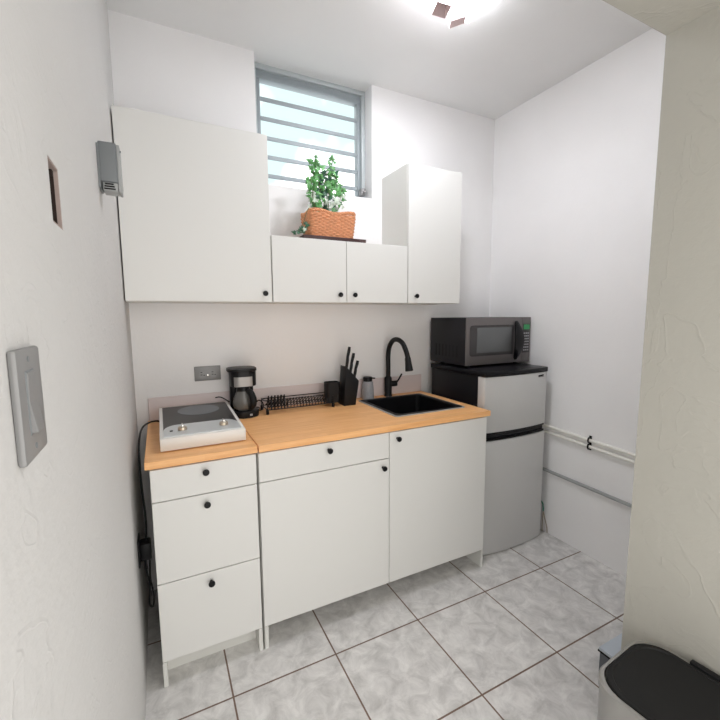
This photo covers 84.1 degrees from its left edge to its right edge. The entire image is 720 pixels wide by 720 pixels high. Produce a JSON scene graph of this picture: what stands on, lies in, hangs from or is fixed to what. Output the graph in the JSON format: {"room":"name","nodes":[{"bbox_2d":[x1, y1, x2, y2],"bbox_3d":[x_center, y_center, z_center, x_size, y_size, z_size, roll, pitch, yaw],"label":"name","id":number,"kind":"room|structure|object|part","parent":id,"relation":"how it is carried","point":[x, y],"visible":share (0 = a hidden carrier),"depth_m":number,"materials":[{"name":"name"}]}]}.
{"room":"kitchen","nodes":[
{"label":"kitchen","id":0,"kind":"room"},
{"bbox_2d":[0,0,148,719],"bbox_3d":[-0.715,-0.063,0.923,0.200,2.796,2.587,-4,7,-26],"label":"wall","id":1,"kind":"structure","parent":0,"point":[74,592],"depth_m":0.58,"materials":[{"name":"paint"}]},
{"bbox_2d":[6,346,46,467],"bbox_3d":[-0.326,0.042,0.397,0.013,0.109,0.078,-4,7,-26],"label":"light switch","id":2,"kind":"object","parent":1,"relation":"attached to","point":[23,364],"visible":1,"depth_m":0.38,"materials":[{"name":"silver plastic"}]},
{"bbox_3d":[-0.323,0.041,0.392,0.001,0.063,0.028,-4,7,-27],"label":"rocker frame","id":3,"kind":"part","parent":2,"relation":"part of","materials":[{"name":"grey paint"}]},
{"bbox_2d":[47,156,62,229],"bbox_3d":[-0.471,-0.239,0.569,0.059,0.090,0.068,-4,7,-26],"label":"junction box","id":4,"kind":"object","parent":1,"relation":"attached to","point":[53,173],"visible":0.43,"depth_m":0.61,"materials":[{"name":"black"}]},
{"bbox_2d":[95,141,123,196],"bbox_3d":[-0.699,-0.533,1.119,0.058,0.128,0.072,-4,7,-26],"label":"device box","id":5,"kind":"object","parent":1,"relation":"attached to","point":[108,154],"visible":1,"depth_m":1.09,"materials":[{"name":"grey paint"}]},
{"bbox_3d":[-0.680,-0.532,1.129,0.008,0.124,0.062,-4,7,-27],"label":"plate","id":6,"kind":"part","parent":5,"relation":"part of","materials":[{"name":"grey paint"}]},
{"bbox_2d":[137,533,151,568],"bbox_3d":[-0.860,0.756,1.595,0.045,0.110,0.080,-4,7,-26],"label":"adapter","id":7,"kind":"object","parent":1,"relation":"attached to","point":[144,547],"visible":0.98,"depth_m":1.57,"materials":[{"name":"black plastic"}]},
{"bbox_3d":[-0.877,0.757,1.586,0.006,0.110,0.080,-4,7,-27],"label":"plate","id":8,"kind":"part","parent":7,"relation":"part of","materials":[{"name":"black plastic"}]},
{"bbox_2d":[144,559,154,607],"bbox_3d":[-0.863,0.906,1.637,0.018,0.248,0.090,-3,7,-20],"label":"cord","id":9,"kind":"object","parent":7,"relation":"hanging from","point":[146,570],"visible":0.82,"depth_m":1.63,"materials":[{"name":"black plastic"}]},
{"bbox_2d":[107,9,494,589],"bbox_3d":[-0.032,-0.258,2.591,2.530,2.796,0.200,-4,7,-26],"label":"wall","id":10,"kind":"structure","parent":0,"point":[157,68],"depth_m":2.26,"materials":[{"name":"white paint"}]},
{"bbox_2d":[111,105,271,303],"bbox_3d":[-0.766,-0.659,1.877,0.620,0.770,0.326,-4,7,-26],"label":"upper cabinet","id":11,"kind":"object","parent":10,"relation":"attached to","point":[194,217],"visible":1,"depth_m":1.74,"materials":[{"name":"white wood"}]},
{"bbox_2d":[194,365,220,380],"bbox_3d":[-0.808,0.070,2.116,0.131,0.077,0.009,-4,7,-26],"label":"wall outlet","id":12,"kind":"object","parent":10,"relation":"attached to","point":[201,373],"visible":1,"depth_m":2.11,"materials":[{"name":"silver metal"}]},
{"bbox_2d":[199,372,205,378],"bbox_3d":[-0.832,0.081,2.103,0.033,0.033,0.004,-4,7,-26],"label":"receptacle","id":13,"kind":"object","parent":12,"relation":"attached to","point":[202,375],"depth_m":2.10,"materials":[{"name":"grey plastic"}]},
{"bbox_2d":[210,372,216,377],"bbox_3d":[-0.783,0.078,2.128,0.033,0.033,0.004,-4,7,-26],"label":"receptacle","id":14,"kind":"object","parent":12,"relation":"attached to","point":[212,374],"depth_m":2.13,"materials":[{"name":"grey plastic"}]},
{"bbox_2d":[148,374,420,420],"bbox_3d":[-0.322,0.202,2.374,1.658,0.116,0.012,-4,7,-26],"label":"backsplash","id":15,"kind":"structure","parent":10,"relation":"attached to","point":[407,383],"depth_m":2.30,"materials":[{"name":"white tile"}]},
{"bbox_2d":[254,62,365,197],"bbox_3d":[-0.281,-1.306,2.344,0.694,0.654,0.120,-4,7,-26],"label":"window","id":16,"kind":"structure","parent":10,"relation":"in","point":[264,74],"depth_m":2.35,"materials":[{"name":"silver metal"}]},
{"bbox_2d":[262,235,407,304],"bbox_3d":[-0.137,-0.475,2.216,0.778,0.319,0.326,-4,7,-26],"label":"upper cabinet","id":17,"kind":"object","parent":10,"relation":"attached to","point":[303,270],"visible":0.98,"depth_m":2.08,"materials":[{"name":"white wood"}]},
{"bbox_3d":[-0.251,-0.452,2.019,0.393,0.317,0.018,-4,7,-27],"label":"door","id":18,"kind":"part","parent":17,"relation":"part of","materials":[{"name":"white laminate"}]},
{"bbox_2d":[300,234,365,242],"bbox_3d":[-0.165,-0.638,2.154,0.353,0.020,0.180,-4,7,-26],"label":"tray","id":19,"kind":"object","parent":17,"relation":"on","point":[303,235],"visible":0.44,"depth_m":2.07,"materials":[{"name":"grey"}]},
{"bbox_2d":[301,207,355,238],"bbox_3d":[-0.169,-0.712,2.141,0.278,0.152,0.165,-4,7,-26],"label":"wicker basket","id":20,"kind":"object","parent":19,"relation":"on","point":[324,222],"visible":0.7,"depth_m":2.07,"materials":[{"name":"orange wicker"}]},
{"bbox_2d":[291,154,347,234],"bbox_3d":[-0.215,-0.863,2.085,0.341,0.452,0.122,-4,7,-26],"label":"ivy plant","id":21,"kind":"object","parent":20,"relation":"in","point":[331,184],"visible":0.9,"depth_m":2.09,"materials":[{"name":"green plant"}]},
{"bbox_3d":[0.097,-0.474,2.192,0.380,0.317,0.018,-4,7,-27],"label":"door","id":22,"kind":"part","parent":17,"relation":"part of","materials":[{"name":"white laminate"}]},
{"bbox_2d":[382,163,461,304],"bbox_3d":[0.381,-0.732,2.450,0.378,0.770,0.326,-4,7,-26],"label":"upper cabinet","id":23,"kind":"object","parent":10,"relation":"attached to","point":[421,205],"visible":0.99,"depth_m":2.33,"materials":[{"name":"white wood"}]},
{"bbox_3d":[0.438,-0.720,2.338,0.376,0.768,0.018,-4,7,-27],"label":"door","id":24,"kind":"part","parent":23,"relation":"part of","materials":[{"name":"white laminate"}]},
{"bbox_2d":[106,0,651,119],"bbox_3d":[0.225,-1.613,1.679,2.730,0.100,1.786,-4,7,-26],"label":"ceiling","id":25,"kind":"structure","parent":0,"point":[510,52],"depth_m":1.98,"materials":[{"name":"paint"}]},
{"bbox_2d":[431,0,473,28],"bbox_3d":[0.363,-1.476,1.653,0.317,0.166,0.130,-4,7,-26],"label":"ceiling light","id":26,"kind":"object","parent":25,"relation":"attached to","point":[459,14],"visible":1,"depth_m":1.65,"materials":[{"name":"silver metal"}]},
{"bbox_3d":[0.331,-1.458,1.619,0.064,0.090,0.065,-2,7,-11],"label":"lamp shade","id":27,"kind":"part","parent":26,"relation":"part of","materials":[{"name":"silver metal"}]},
{"bbox_3d":[0.403,-1.444,1.658,0.072,0.101,0.073,0,7,7],"label":"lamp shade","id":28,"kind":"part","parent":26,"relation":"part of","materials":[{"name":"white glass"}]},
{"bbox_3d":[0.464,-1.510,1.734,0.062,0.068,0.062,-4,7,-27],"label":"bulb","id":29,"kind":"part","parent":26,"relation":"part of","materials":[{"name":"white glass"}]},
{"bbox_2d":[145,529,625,719],"bbox_3d":[0.425,1.304,1.651,2.730,0.100,2.587,-4,7,-26],"label":"floor","id":30,"kind":"structure","parent":0,"point":[518,635],"depth_m":1.70,"materials":[{"name":"tile"}]},
{"bbox_2d":[149,453,262,687],"bbox_3d":[-0.728,0.795,1.855,0.386,0.881,0.660,-4,7,-26],"label":"base cabinet","id":31,"kind":"object","parent":30,"relation":"on","point":[205,513],"visible":0.98,"depth_m":1.57,"materials":[{"name":"white wood"}]},
{"bbox_2d":[144,421,257,470],"bbox_3d":[-0.742,0.341,1.813,0.404,0.028,0.657,-4,7,-26],"label":"countertop","id":32,"kind":"structure","parent":31,"relation":"on","point":[154,459],"depth_m":1.56,"materials":[{"name":"brown wood"}]},
{"bbox_2d":[138,401,245,540],"bbox_3d":[-0.770,0.473,1.826,0.404,0.460,0.495,-4,7,-26],"label":"hot plate","id":33,"kind":"object","parent":32,"relation":"on","point":[196,425],"visible":1,"depth_m":1.67,"materials":[{"name":"white metal"}]},
{"bbox_3d":[-0.919,0.504,1.732,0.052,0.422,0.367,-2,7,-14],"label":"power cord","id":34,"kind":"part","parent":33,"relation":"part of","materials":[{"name":"black plastic"}]},
{"bbox_3d":[-0.731,0.280,1.641,0.035,0.014,0.035,-4,7,-27],"label":"knob","id":35,"kind":"part","parent":33,"relation":"part of","materials":[{"name":"silver metal"}]},
{"bbox_3d":[-0.783,0.243,1.937,0.188,0.012,0.176,-4,7,-27],"label":"burner","id":36,"kind":"part","parent":33,"relation":"part of","materials":[{"name":"grey metal"}]},
{"bbox_3d":[-0.736,0.262,1.822,0.295,0.024,0.460,-4,7,-27],"label":"glass","id":37,"kind":"part","parent":33,"relation":"part of","materials":[{"name":"grey glass"}]},
{"bbox_3d":[-0.665,0.284,1.682,0.295,0.012,0.147,-4,7,-27],"label":"control panel","id":38,"kind":"part","parent":33,"relation":"part of","materials":[{"name":"silver metal"}]},
{"bbox_3d":[-0.586,0.270,1.714,0.035,0.014,0.035,-4,7,-27],"label":"knob","id":39,"kind":"part","parent":33,"relation":"part of","materials":[{"name":"silver metal"}]},
{"bbox_3d":[-0.598,0.455,1.552,0.384,0.124,0.018,-4,7,-27],"label":"drawer","id":40,"kind":"part","parent":31,"relation":"part of","materials":[{"name":"white laminate"}]},
{"bbox_3d":[-0.597,0.679,1.577,0.384,0.320,0.018,-4,7,-27],"label":"drawer","id":41,"kind":"part","parent":31,"relation":"part of","materials":[{"name":"white laminate"}]},
{"bbox_3d":[-0.590,0.429,1.528,0.025,0.025,0.028,-4,7,-27],"label":"knob","id":42,"kind":"part","parent":31,"relation":"part of","materials":[{"name":"black plastic"}]},
{"bbox_3d":[-0.590,0.558,1.542,0.025,0.025,0.028,-4,7,-27],"label":"knob","id":43,"kind":"part","parent":31,"relation":"part of","materials":[{"name":"black plastic"}]},
{"bbox_3d":[-0.595,1.000,1.614,0.384,0.319,0.018,-4,7,-27],"label":"drawer","id":44,"kind":"part","parent":31,"relation":"part of","materials":[{"name":"white laminate"}]},
{"bbox_3d":[-0.587,0.883,1.579,0.025,0.025,0.028,-4,7,-27],"label":"knob","id":45,"kind":"part","parent":31,"relation":"part of","materials":[{"name":"black plastic"}]},
{"bbox_2d":[255,417,486,648],"bbox_3d":[0.006,0.748,2.221,1.243,0.881,0.660,-4,7,-26],"label":"base cabinet","id":46,"kind":"object","parent":30,"relation":"on","point":[338,520],"visible":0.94,"depth_m":1.89,"materials":[{"name":"white wood"}]},
{"bbox_3d":[-0.141,0.425,1.780,0.620,0.124,0.018,-4,7,-27],"label":"drawer","id":47,"kind":"part","parent":46,"relation":"part of","materials":[{"name":"white laminate"}]},
{"bbox_3d":[-0.139,0.810,1.824,0.620,0.643,0.018,-4,7,-27],"label":"door","id":48,"kind":"part","parent":46,"relation":"part of","materials":[{"name":"white laminate"}]},
{"bbox_2d":[239,391,490,452],"bbox_3d":[0.003,0.294,2.185,1.256,0.028,0.657,-4,7,-26],"label":"countertop","id":49,"kind":"structure","parent":46,"relation":"on","point":[307,425],"depth_m":1.98,"materials":[{"name":"brown wood"}]},
{"bbox_2d":[215,366,263,418],"bbox_3d":[-0.620,0.168,2.090,0.242,0.253,0.207,-4,7,-26],"label":"coffee maker","id":50,"kind":"object","parent":49,"relation":"on","point":[243,401],"visible":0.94,"depth_m":2.05,"materials":[{"name":"black plastic"}]},
{"bbox_3d":[-0.647,0.231,2.174,0.253,0.084,0.082,-1,6,-1],"label":"power cord","id":51,"kind":"part","parent":50,"relation":"part of","materials":[{"name":"black plastic"}]},
{"bbox_3d":[-0.638,0.183,2.148,0.121,0.150,0.050,-4,7,-27],"label":"water tank","id":52,"kind":"part","parent":50,"relation":"part of","materials":[{"name":"black plastic"}]},
{"bbox_3d":[-0.623,0.048,2.094,0.144,0.016,0.147,-4,7,-27],"label":"lid","id":53,"kind":"part","parent":50,"relation":"part of","materials":[{"name":"black plastic"}]},
{"bbox_3d":[-0.611,0.148,2.084,0.072,0.032,0.072,-4,7,-27],"label":"carafe lid","id":54,"kind":"part","parent":50,"relation":"part of","materials":[{"name":"black plastic"}]},
{"bbox_3d":[-0.559,0.203,2.045,0.069,0.109,0.035,4,8,35],"label":"carafe handle","id":55,"kind":"part","parent":50,"relation":"part of","materials":[{"name":"black plastic"}]},
{"bbox_2d":[260,381,339,414],"bbox_3d":[-0.332,0.204,2.264,0.438,0.138,0.145,-4,7,-26],"label":"dish rack","id":56,"kind":"object","parent":49,"relation":"on","point":[331,392],"visible":1,"depth_m":2.28,"materials":[{"name":"black plastic"}]},
{"bbox_3d":[-0.365,0.209,2.281,0.384,0.006,0.075,-4,7,-27],"label":"rail","id":57,"kind":"part","parent":56,"relation":"part of","materials":[{"name":"black plastic"}]},
{"bbox_3d":[-0.351,0.249,2.259,0.384,0.006,0.134,-4,7,-27],"label":"frame","id":58,"kind":"part","parent":56,"relation":"part of","materials":[{"name":"black plastic"}]},
{"bbox_2d":[324,381,339,402],"bbox_3d":[-0.163,0.186,2.322,0.083,0.118,0.070,-4,7,-27],"label":"cup","id":59,"kind":"object","parent":56,"relation":"on","point":[331,388],"depth_m":2.29,"materials":[{"name":"black plastic"}]},
{"bbox_2d":[339,365,358,405],"bbox_3d":[-0.068,0.146,2.348,0.099,0.230,0.085,-4,7,-26],"label":"knife block","id":60,"kind":"object","parent":49,"relation":"on","point":[349,383],"visible":0.94,"depth_m":2.31,"materials":[{"name":"black wood"}]},
{"bbox_2d":[345,347,350,367],"bbox_3d":[-0.070,-0.016,2.315,0.038,0.123,0.018,-4,7,-26],"label":"knife","id":61,"kind":"object","parent":60,"relation":"in","point":[349,348],"visible":0.94,"depth_m":2.31,"materials":[{"name":"black plastic"}]},
{"bbox_2d":[349,353,354,371],"bbox_3d":[-0.047,0.015,2.330,0.040,0.113,0.018,-4,7,-26],"label":"knife","id":62,"kind":"object","parent":60,"relation":"in","point":[353,354],"visible":0.93,"depth_m":2.32,"materials":[{"name":"black plastic"}]},
{"bbox_2d":[353,360,358,376],"bbox_3d":[-0.024,0.051,2.346,0.041,0.097,0.018,-4,7,-26],"label":"knife","id":63,"kind":"object","parent":60,"relation":"in","point":[357,362],"visible":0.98,"depth_m":2.34,"materials":[{"name":"black plastic"}]},
{"bbox_2d":[361,376,374,398],"bbox_3d":[0.048,0.172,2.505,0.080,0.140,0.080,-4,7,-26],"label":"soap dispenser","id":64,"kind":"object","parent":49,"relation":"on","point":[367,384],"visible":0.98,"depth_m":2.48,"materials":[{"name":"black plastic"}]},
{"bbox_2d":[384,337,412,396],"bbox_3d":[0.261,0.051,2.466,0.112,0.386,0.291,-4,7,-26],"label":"faucet","id":65,"kind":"object","parent":49,"relation":"on","point":[388,383],"visible":1,"depth_m":2.54,"materials":[{"name":"black metal"}]},
{"bbox_3d":[0.227,0.129,2.572,0.094,0.086,0.038,-1,7,-4],"label":"lever","id":66,"kind":"part","parent":65,"relation":"part of","materials":[{"name":"black metal"}]},
{"bbox_3d":[0.231,-0.007,2.453,0.030,0.266,0.255,-4,7,-27],"label":"spout","id":67,"kind":"part","parent":65,"relation":"part of","materials":[{"name":"black metal"}]},
{"bbox_2d":[359,393,464,416],"bbox_3d":[0.292,0.343,2.354,0.461,0.181,0.447,-4,7,-26],"label":"sink","id":68,"kind":"object","parent":49,"relation":"in","point":[410,404],"visible":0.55,"depth_m":2.50,"materials":[{"name":"black metal"}]},
{"bbox_3d":[0.417,0.711,2.094,0.618,0.770,0.018,-4,7,-27],"label":"door","id":69,"kind":"part","parent":46,"relation":"part of","materials":[{"name":"white laminate"}]},
{"bbox_2d":[431,362,547,554],"bbox_3d":[0.831,0.583,2.629,0.522,1.106,0.525,-4,7,-26],"label":"refrigerator","id":70,"kind":"object","parent":30,"relation":"on","point":[514,394],"visible":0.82,"depth_m":2.39,"materials":[{"name":"silver metal"}]},
{"bbox_2d":[430,317,530,367],"bbox_3d":[0.812,-0.131,2.660,0.551,0.305,0.388,-4,7,-26],"label":"microwave","id":71,"kind":"object","parent":70,"relation":"on","point":[464,341],"visible":1,"depth_m":2.52,"materials":[{"name":"black"}]},
{"bbox_3d":[0.846,-0.121,2.506,0.470,0.291,0.006,-4,7,-27],"label":"door","id":72,"kind":"part","parent":71,"relation":"part of","materials":[{"name":"grey metal"}]},
{"bbox_3d":[1.017,-0.127,2.573,0.078,0.250,0.048,-4,7,-27],"label":"handle","id":73,"kind":"part","parent":71,"relation":"part of","materials":[{"name":"black plastic"}]},
{"bbox_3d":[1.092,-0.144,2.625,0.064,0.191,0.004,-4,7,-27],"label":"control panel","id":74,"kind":"part","parent":71,"relation":"part of","materials":[{"name":"grey"}]},
{"bbox_3d":[0.928,0.245,2.391,0.518,0.324,0.074,-4,7,-27],"label":"freezer door","id":75,"kind":"part","parent":70,"relation":"part of","materials":[{"name":"silver metal"}]},
{"bbox_3d":[0.933,0.802,2.453,0.518,0.692,0.078,-4,7,-27],"label":"door","id":76,"kind":"part","parent":70,"relation":"part of","materials":[{"name":"silver metal"}]},
{"bbox_2d":[598,633,621,668],"bbox_3d":[1.138,1.202,1.572,0.307,0.110,0.220,-4,7,-26],"label":"box","id":77,"kind":"object","parent":30,"relation":"on","point":[612,647],"visible":0.22,"depth_m":1.59,"materials":[{"name":"grey"}]},
{"bbox_3d":[1.139,1.154,1.566,0.302,0.014,0.216,-4,7,-27],"label":"lid","id":78,"kind":"part","parent":77,"relation":"part of","materials":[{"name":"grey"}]},
{"bbox_2d":[597,641,719,719],"bbox_3d":[0.798,1.068,0.971,0.284,0.516,0.359,-4,8,-30],"label":"trash bin","id":79,"kind":"object","parent":30,"relation":"on","point":[645,680],"visible":1,"depth_m":1.00,"materials":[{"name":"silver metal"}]},
{"bbox_2d":[489,28,665,575],"bbox_3d":[1.410,-0.237,2.318,0.200,2.796,1.586,-4,7,-26],"label":"wall","id":80,"kind":"structure","parent":0,"point":[575,163],"depth_m":2.30,"materials":[{"name":"paint"}]},
{"bbox_2d":[541,501,547,532],"bbox_3d":[1.155,0.973,2.697,0.017,0.298,0.251,-5,8,-32],"label":"cord","id":81,"kind":"object","parent":80,"relation":"hanging from","point":[541,501],"visible":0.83,"depth_m":2.62,"materials":[{"name":"black plastic"}]},
{"bbox_2d":[543,467,631,507],"bbox_3d":[1.323,0.745,2.366,0.020,0.054,1.556,-4,7,-26],"label":"pipe","id":82,"kind":"object","parent":80,"relation":"attached to","point":[544,469],"visible":0.48,"depth_m":2.32,"materials":[{"name":"grey metal"}]},
{"bbox_2d":[542,424,634,456],"bbox_3d":[1.322,0.463,2.334,0.019,0.087,1.557,-4,7,-26],"label":"pipe","id":83,"kind":"object","parent":80,"relation":"attached to","point":[544,425],"visible":0.48,"depth_m":2.29,"materials":[{"name":"white metal"}]},
{"bbox_2d":[544,430,634,463],"bbox_3d":[1.322,0.500,2.338,0.019,0.087,1.557,-4,7,-26],"label":"pipe","id":84,"kind":"object","parent":80,"relation":"attached to","point":[545,431],"visible":0.48,"depth_m":2.29,"materials":[{"name":"white metal"}]},
{"bbox_2d":[587,436,591,449],"bbox_3d":[1.328,0.483,2.315,0.030,0.084,0.014,-4,7,-26],"label":"clip","id":85,"kind":"object","parent":80,"relation":"attached to","point":[589,437],"visible":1,"depth_m":2.31,"materials":[{"name":"black plastic"}]},
{"bbox_2d":[603,0,719,34],"bbox_3d":[0.376,-1.143,0.351,1.362,0.736,0.801,-4,7,-26],"label":"ceiling","id":86,"kind":"structure","parent":0,"point":[664,16],"depth_m":0.96,"materials":[{"name":"beige paint"}]},
{"bbox_2d":[621,6,719,674],"bbox_3d":[1.514,-0.092,1.043,1.168,2.796,0.801,-4,7,-26],"label":"wall","id":87,"kind":"structure","parent":0,"point":[672,602],"depth_m":1.06,"materials":[{"name":"beige paint"}]}
]}

